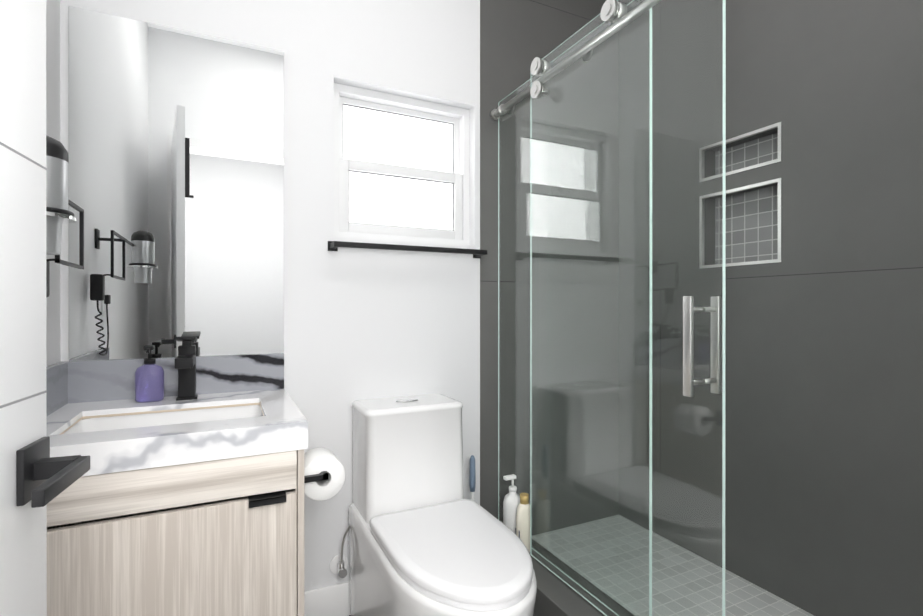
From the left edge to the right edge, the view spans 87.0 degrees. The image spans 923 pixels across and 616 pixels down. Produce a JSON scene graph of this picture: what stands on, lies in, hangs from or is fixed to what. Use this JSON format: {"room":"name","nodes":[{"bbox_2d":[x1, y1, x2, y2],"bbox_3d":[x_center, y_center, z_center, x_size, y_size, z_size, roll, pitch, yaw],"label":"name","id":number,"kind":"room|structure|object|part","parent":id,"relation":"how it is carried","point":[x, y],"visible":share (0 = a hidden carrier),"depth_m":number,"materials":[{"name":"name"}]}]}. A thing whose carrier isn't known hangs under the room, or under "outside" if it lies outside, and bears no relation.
{"room":"bathroom","nodes":[
{"label":"bathroom","id":0,"kind":"room"},
{"bbox_2d":[46,0,60,366],"bbox_3d":[-0.796,-0.309,0.502,0.150,2.820,1.900,0,0,-26],"label":"wall","id":1,"kind":"structure","parent":0,"point":[53,131],"depth_m":1.33,"materials":[{"name":"white paint"}]},
{"bbox_2d":[46,135,83,297],"bbox_3d":[-0.878,-0.071,1.039,0.171,0.488,0.482,0,0,-26],"label":"hair dryer","id":2,"kind":"object","parent":1,"relation":"attached to","point":[58,213],"visible":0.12,"depth_m":0.88,"materials":[{"name":"black metal"}]},
{"bbox_2d":[60,0,479,591],"bbox_3d":[-0.635,-0.310,1.720,1.505,2.820,0.150,0,0,-26],"label":"wall","id":3,"kind":"structure","parent":0,"point":[362,324],"depth_m":1.75,"materials":[{"name":"white paint"}]},
{"bbox_2d":[46,353,283,415],"bbox_3d":[-0.754,0.245,1.276,0.598,0.183,0.543,0,0,-26],"label":"backsplash","id":4,"kind":"structure","parent":3,"relation":"attached to","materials":[{"name":"stone"}]},
{"bbox_2d":[69,6,283,360],"bbox_3d":[-0.863,-0.356,1.521,0.580,1.018,0.005,0,0,-26],"label":"mirror","id":5,"kind":"object","parent":3,"relation":"attached to","point":[176,165],"visible":0.93,"depth_m":1.50,"materials":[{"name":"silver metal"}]},
{"bbox_2d":[304,581,350,615],"bbox_3d":[-0.283,1.040,1.801,0.711,0.120,0.012,0,0,-26],"label":"baseboard","id":6,"kind":"structure","parent":3,"relation":"attached to","point":[332,600],"depth_m":1.70,"materials":[{"name":"white paint"}]},
{"bbox_2d":[330,525,349,577],"bbox_3d":[-0.405,0.824,1.702,0.095,0.235,0.083,0,0,-26],"label":"supply valve","id":7,"kind":"object","parent":3,"relation":"attached to","point":[338,564],"visible":0.77,"depth_m":1.69,"materials":[{"name":"silver metal"}]},
{"bbox_2d":[334,83,468,244],"bbox_3d":[-0.237,-0.535,1.923,0.561,0.567,0.080,0,0,-26],"label":"window","id":8,"kind":"structure","parent":3,"relation":"in","point":[401,168],"depth_m":1.91,"materials":[{"name":"white plastic"}]},
{"bbox_3d":[-0.240,-0.535,1.931,0.553,0.559,0.059,0,0,-26],"label":"pane","id":9,"kind":"part","parent":8,"relation":"part of","materials":[{"name":"white"}]},
{"bbox_2d":[328,241,486,257],"bbox_3d":[-0.181,-0.218,1.814,0.609,0.034,0.076,0,0,-26],"label":"towel rail","id":10,"kind":"object","parent":3,"relation":"attached to","point":[335,245],"visible":1,"depth_m":1.76,"materials":[{"name":"black metal"}]},
{"bbox_2d":[480,0,605,518],"bbox_3d":[0.468,-0.311,2.255,0.945,2.820,0.150,0,0,-26],"label":"shower wall tile","id":11,"kind":"structure","parent":3,"relation":"attached to","point":[517,37],"depth_m":2.01,"materials":[{"name":"grey tile"}]},
{"bbox_2d":[726,132,777,263],"bbox_3d":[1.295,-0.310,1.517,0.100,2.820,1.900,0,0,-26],"label":"shower niche","id":12,"kind":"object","parent":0,"point":[751,225],"depth_m":1.82,"materials":[{"name":"tile"}]},
{"bbox_2d":[725,569,813,615],"bbox_3d":[0.866,1.040,1.377,0.615,0.120,1.780,0,0,-26],"label":"floor","id":13,"kind":"structure","parent":0,"point":[743,597],"depth_m":1.62,"materials":[{"name":"tile"}]},
{"bbox_2d":[725,0,922,615],"bbox_3d":[1.210,-0.310,1.475,0.090,2.820,1.900,0,0,-26],"label":"wall tiles","id":14,"kind":"structure","parent":0,"point":[824,418],"depth_m":1.51,"materials":[{"name":"grey tile"}]},
{"bbox_2d":[726,122,780,266],"bbox_3d":[1.016,-0.392,1.784,0.014,0.473,0.310,0,0,-26],"label":"trim","id":15,"kind":"structure","parent":14,"relation":"attached to","point":[758,131],"depth_m":1.69,"materials":[{"name":"silver metal"}]},
{"bbox_3d":[0.679,1.152,-0.131,2.650,0.100,4.670,0,0,-26],"label":"floor","id":16,"kind":"structure","parent":0,"visible":0},
{"bbox_2d":[46,353,307,615],"bbox_3d":[-0.751,0.627,1.271,0.598,0.947,0.555,0,0,-26],"label":"bathroom vanity","id":17,"kind":"object","parent":16,"relation":"on","point":[168,505],"visible":0.96,"depth_m":1.09,"materials":[{"name":"brown wood"}]},
{"bbox_3d":[-0.650,0.384,1.038,0.568,0.090,0.018,0,0,-26],"label":"panel","id":18,"kind":"part","parent":17,"relation":"part of","materials":[{"name":"brown wood"}]},
{"bbox_3d":[-0.642,0.719,1.042,0.586,0.763,0.018,0,0,-26],"label":"door","id":19,"kind":"part","parent":17,"relation":"part of","materials":[{"name":"brown wood"}]},
{"bbox_2d":[47,389,307,476],"bbox_3d":[-0.750,0.304,1.268,0.598,0.065,0.525,0,0,-26],"label":"countertop","id":20,"kind":"structure","parent":17,"relation":"on","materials":[{"name":"stone"}]},
{"bbox_2d":[135,345,163,402],"bbox_3d":[-0.902,0.189,1.406,0.072,0.162,0.062,0,0,-26],"label":"soap bottle","id":21,"kind":"object","parent":20,"relation":"on","point":[149,380],"visible":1,"depth_m":1.40,"materials":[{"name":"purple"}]},
{"bbox_2d":[64,405,262,433],"bbox_3d":[-0.743,0.365,1.251,0.470,0.146,0.310,0,0,-26],"label":"sink basin","id":22,"kind":"object","parent":20,"relation":"in","point":[146,417],"depth_m":1.35,"materials":[{"name":"white ceramic"}]},
{"bbox_2d":[175,336,197,400],"bbox_3d":[-0.797,0.176,1.407,0.054,0.190,0.162,0,0,-26],"label":"faucet","id":23,"kind":"object","parent":20,"relation":"on","point":[185,362],"visible":1,"depth_m":1.43,"materials":[{"name":"black metal"}]},
{"bbox_3d":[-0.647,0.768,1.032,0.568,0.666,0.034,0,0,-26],"label":"handle","id":24,"kind":"part","parent":17,"relation":"part of","materials":[{"name":"black metal"}]},
{"bbox_2d":[304,447,344,500],"bbox_3d":[-0.386,0.454,1.326,0.122,0.116,0.156,0,0,-26],"label":"toilet paper roll","id":25,"kind":"object","parent":17,"relation":"attached to","point":[324,474],"visible":0.85,"depth_m":1.30,"materials":[{"name":"white paper"}]},
{"bbox_2d":[349,394,536,615],"bbox_3d":[-0.066,0.713,1.466,0.386,0.774,0.800,0,0,-26],"label":"toilet","id":26,"kind":"object","parent":16,"relation":"on","point":[426,538],"visible":1,"depth_m":1.50,"materials":[{"name":"white ceramic"}]},
{"bbox_2d":[469,455,475,500],"bbox_3d":[0.042,0.832,1.860,0.090,0.536,0.090,0,0,-26],"label":"toilet brush","id":27,"kind":"object","parent":16,"relation":"on","point":[472,478],"visible":0.31,"depth_m":1.85,"materials":[{"name":"blue plastic"}]},
{"bbox_2d":[529,553,604,615],"bbox_3d":[0.506,0.993,1.202,0.185,0.215,1.780,0,0,-26],"label":"sill","id":28,"kind":"structure","parent":16,"relation":"on","point":[556,595],"depth_m":1.50,"materials":[{"name":"tile"}]},
{"bbox_2d":[503,474,519,532],"bbox_3d":[0.193,0.757,1.837,0.072,0.253,0.072,0,0,-26],"label":"pump bottle","id":29,"kind":"object","parent":28,"relation":"on","point":[511,501],"visible":0.71,"depth_m":1.81,"materials":[{"name":"white plastic"}]},
{"bbox_2d":[515,493,529,552],"bbox_3d":[0.228,0.780,1.770,0.066,0.207,0.046,0,0,-26],"label":"lotion bottle","id":30,"kind":"object","parent":28,"relation":"on","point":[522,530],"visible":0.71,"depth_m":1.75,"materials":[{"name":"white plastic"}]},
{"bbox_2d":[490,0,725,615],"bbox_3d":[0.506,0.012,1.201,0.110,1.746,1.776,0,0,-26],"label":"shower enclosure","id":31,"kind":"object","parent":28,"relation":"on","point":[611,117],"visible":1,"depth_m":1.33,"materials":[{"name":"clear glass"}]},
{"bbox_3d":[0.332,0.016,1.657,0.010,1.733,0.803,0,0,-26],"label":"fixed glass","id":32,"kind":"part","parent":31,"relation":"part of","materials":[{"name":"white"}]},
{"bbox_3d":[0.549,0.085,1.107,0.106,0.224,0.022,0,0,-26],"label":"handle","id":33,"kind":"part","parent":31,"relation":"part of","materials":[{"name":"silver metal"}]},
{"bbox_3d":[0.627,-0.304,0.203,2.450,2.830,0.120,0,0,-26],"label":"wall","id":34,"kind":"structure","parent":0,"visible":0},
{"bbox_2d":[0,0,46,615],"bbox_3d":[-0.367,0.044,0.208,0.037,2.098,0.707,0,0,-19],"label":"door","id":35,"kind":"structure","parent":34,"relation":"in","point":[23,529],"depth_m":0.50,"materials":[{"name":"white paint"}]},
{"bbox_2d":[16,436,89,507],"bbox_3d":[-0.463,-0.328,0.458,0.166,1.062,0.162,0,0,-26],"label":"door handle","id":36,"kind":"object","parent":35,"relation":"attached to","point":[43,478],"depth_m":0.49,"materials":[{"name":"black metal"}]}
]}

